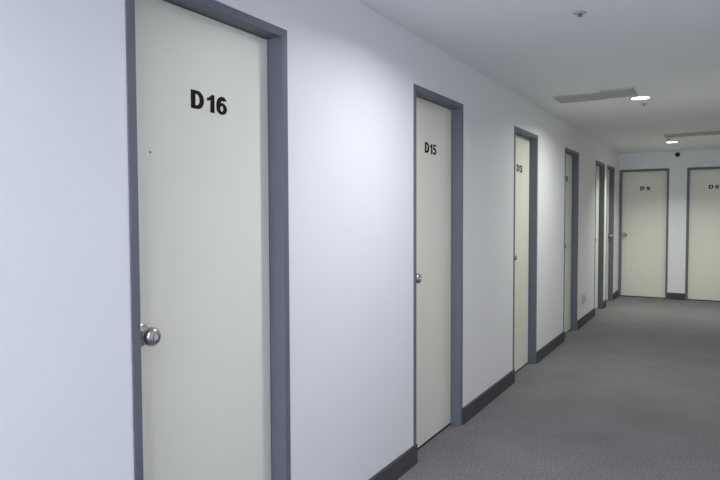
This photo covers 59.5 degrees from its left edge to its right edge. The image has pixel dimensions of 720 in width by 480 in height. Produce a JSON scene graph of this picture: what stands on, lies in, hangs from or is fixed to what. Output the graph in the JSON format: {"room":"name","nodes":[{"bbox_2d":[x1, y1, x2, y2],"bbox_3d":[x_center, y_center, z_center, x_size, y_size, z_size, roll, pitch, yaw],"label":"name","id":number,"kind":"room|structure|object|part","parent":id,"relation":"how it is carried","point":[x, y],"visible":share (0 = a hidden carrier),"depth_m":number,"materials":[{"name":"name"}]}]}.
{"room":"building corridor","nodes":[
{"label":"building corridor","id":0,"kind":"room"},
{"bbox_2d":[0,0,619,479],"bbox_3d":[0.562,0.039,4.072,0.140,2.369,14.820,1,3,30],"label":"wall","id":1,"kind":"structure","parent":0,"point":[66,401],"depth_m":2.59,"materials":[{"name":"paint"}]},
{"bbox_2d":[125,0,290,479],"bbox_3d":[-0.519,0.258,2.164,0.128,2.100,0.759,1,3,30],"label":"door","id":2,"kind":"structure","parent":1,"relation":"in","point":[207,83],"depth_m":2.16,"materials":[{"name":"beige wood"}]},
{"bbox_2d":[368,444,417,479],"bbox_3d":[0.024,1.217,3.016,0.012,0.108,1.184,1,3,30],"label":"baseboard","id":3,"kind":"structure","parent":1,"relation":"attached to","point":[398,467],"depth_m":3.33,"materials":[{"name":"grey plastic"}]},
{"bbox_2d":[413,84,462,448],"bbox_3d":[0.430,0.185,3.825,0.128,2.100,0.759,1,3,30],"label":"door","id":4,"kind":"structure","parent":1,"relation":"in","point":[437,118],"depth_m":3.91,"materials":[{"name":"beige wood"}]},
{"bbox_2d":[462,369,514,424],"bbox_3d":[0.976,1.143,4.684,0.012,0.108,1.200,1,3,30],"label":"baseboard","id":5,"kind":"structure","parent":1,"relation":"attached to","point":[475,406],"depth_m":4.58,"materials":[{"name":"grey plastic"}]},
{"bbox_2d":[513,126,537,372],"bbox_3d":[1.387,0.111,5.499,0.128,2.100,0.759,1,3,30],"label":"door","id":6,"kind":"structure","parent":1,"relation":"in","point":[525,142],"depth_m":5.69,"materials":[{"name":"beige wood"}]},
{"bbox_2d":[536,331,564,363],"bbox_3d":[1.931,1.069,6.355,0.012,0.108,1.192,1,3,30],"label":"baseboard","id":7,"kind":"structure","parent":1,"relation":"attached to","point":[553,344],"depth_m":6.26,"materials":[{"name":"grey plastic"}]},
{"bbox_2d":[563,147,578,333],"bbox_3d":[2.340,0.037,7.167,0.128,2.100,0.759,1,3,30],"label":"door","id":8,"kind":"structure","parent":1,"relation":"in","point":[571,199],"depth_m":7.41,"materials":[{"name":"beige wood"}]},
{"bbox_2d":[582,294,585,302],"bbox_3d":[2.771,0.722,7.790,0.036,0.098,0.090,1,3,30],"label":"wall outlet","id":9,"kind":"object","parent":1,"relation":"attached to","point":[583,295],"visible":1,"depth_m":7.76,"materials":[{"name":"plastic"}]},
{"bbox_2d":[577,308,594,329],"bbox_3d":[2.884,0.996,8.022,0.012,0.108,1.192,1,3,30],"label":"baseboard","id":10,"kind":"structure","parent":1,"relation":"attached to","point":[582,321],"depth_m":7.93,"materials":[{"name":"grey plastic"}]},
{"bbox_2d":[594,160,604,309],"bbox_3d":[3.292,-0.037,8.834,0.128,2.100,0.759,1,3,30],"label":"door","id":11,"kind":"structure","parent":1,"relation":"in","point":[600,167],"depth_m":9.10,"materials":[{"name":"beige wood"}]},
{"bbox_2d":[605,165,614,300],"bbox_3d":[3.769,-0.074,9.668,0.128,2.100,0.759,1,3,30],"label":"door","id":12,"kind":"structure","parent":1,"relation":"in","point":[610,170],"depth_m":9.94,"materials":[{"name":"beige wood"}]},
{"bbox_2d":[613,290,618,300],"bbox_3d":[4.162,0.896,10.259,0.012,0.108,0.581,1,3,30],"label":"baseboard","id":13,"kind":"structure","parent":1,"relation":"attached to","point":[615,294],"depth_m":10.20,"materials":[{"name":"grey plastic"}]},
{"bbox_2d":[357,0,719,153],"bbox_3d":[1.396,-1.177,3.542,2.070,0.100,15.100,1,3,30],"label":"ceiling","id":14,"kind":"structure","parent":0,"point":[668,51],"depth_m":3.87,"materials":[{"name":"paint"}]},
{"bbox_2d":[573,10,586,16],"bbox_3d":[1.069,-1.096,3.063,0.064,0.019,0.064,1,3,30],"label":"sprinkler","id":15,"kind":"object","parent":14,"relation":"attached to","point":[580,13],"visible":1,"depth_m":3.05,"materials":[{"name":"metal"}]},
{"bbox_2d":[552,87,637,102],"bbox_3d":[1.943,-1.195,5.222,0.630,0.010,0.390,1,3,30],"label":"ceiling vent","id":16,"kind":"object","parent":14,"relation":"in","point":[621,92],"visible":1,"depth_m":5.20,"materials":[{"name":"grey metal"}]},
{"bbox_3d":[1.855,-1.199,5.316,0.385,0.010,0.315,1,3,30],"label":"grille frame","id":17,"kind":"part","parent":16,"relation":"part of","materials":[{"name":"grey metal"}]},
{"bbox_3d":[2.101,-1.191,5.112,0.245,0.010,0.355,1,3,30],"label":"grille frame","id":18,"kind":"part","parent":16,"relation":"part of","materials":[{"name":"grey metal"}]},
{"bbox_2d":[629,95,651,99],"bbox_3d":[2.373,-1.202,5.334,0.184,0.008,0.184,1,3,30],"label":"recessed light","id":19,"kind":"object","parent":14,"relation":"in","point":[643,97],"visible":1,"depth_m":5.31,"materials":[{"name":"white plastic"}]},
{"bbox_2d":[664,131,719,137],"bbox_3d":[4.131,-1.313,7.831,0.630,0.010,0.365,1,3,30],"label":"ceiling vent","id":20,"kind":"object","parent":14,"relation":"in","point":[705,132],"visible":1,"depth_m":7.82,"materials":[{"name":"grey metal"}]},
{"bbox_3d":[4.229,-1.310,7.755,0.385,0.010,0.330,1,3,30],"label":"grille frame","id":21,"kind":"part","parent":20,"relation":"part of","materials":[{"name":"grey metal"}]},
{"bbox_2d":[398,296,719,479],"bbox_3d":[1.312,1.276,3.986,2.570,0.100,15.600,1,3,30],"label":"floor","id":22,"kind":"structure","parent":0,"point":[632,393],"depth_m":4.42,"materials":[{"name":"grey carpet"}]},
{"bbox_2d":[618,149,719,292],"bbox_3d":[5.108,-0.231,10.084,2.070,2.369,0.140,1,3,30],"label":"wall","id":23,"kind":"structure","parent":0,"point":[677,166],"depth_m":10.04,"materials":[{"name":"paint"}]},
{"bbox_2d":[618,168,668,298],"bbox_3d":[4.651,-0.106,10.339,0.738,2.100,0.128,1,3,30],"label":"door","id":24,"kind":"structure","parent":23,"relation":"in","point":[643,193],"depth_m":10.34,"materials":[{"name":"beige wood"}]},
{"bbox_2d":[667,293,684,299],"bbox_3d":[5.052,0.901,10.078,0.253,0.108,0.012,1,3,30],"label":"baseboard","id":25,"kind":"structure","parent":23,"relation":"attached to","point":[674,296],"depth_m":10.07,"materials":[{"name":"grey plastic"}]},
{"bbox_2d":[685,166,719,301],"bbox_3d":[5.520,-0.088,9.843,0.759,2.100,0.128,1,3,30],"label":"door","id":26,"kind":"structure","parent":23,"relation":"in","point":[702,264],"depth_m":9.92,"materials":[{"name":"beige wood"}]}
]}

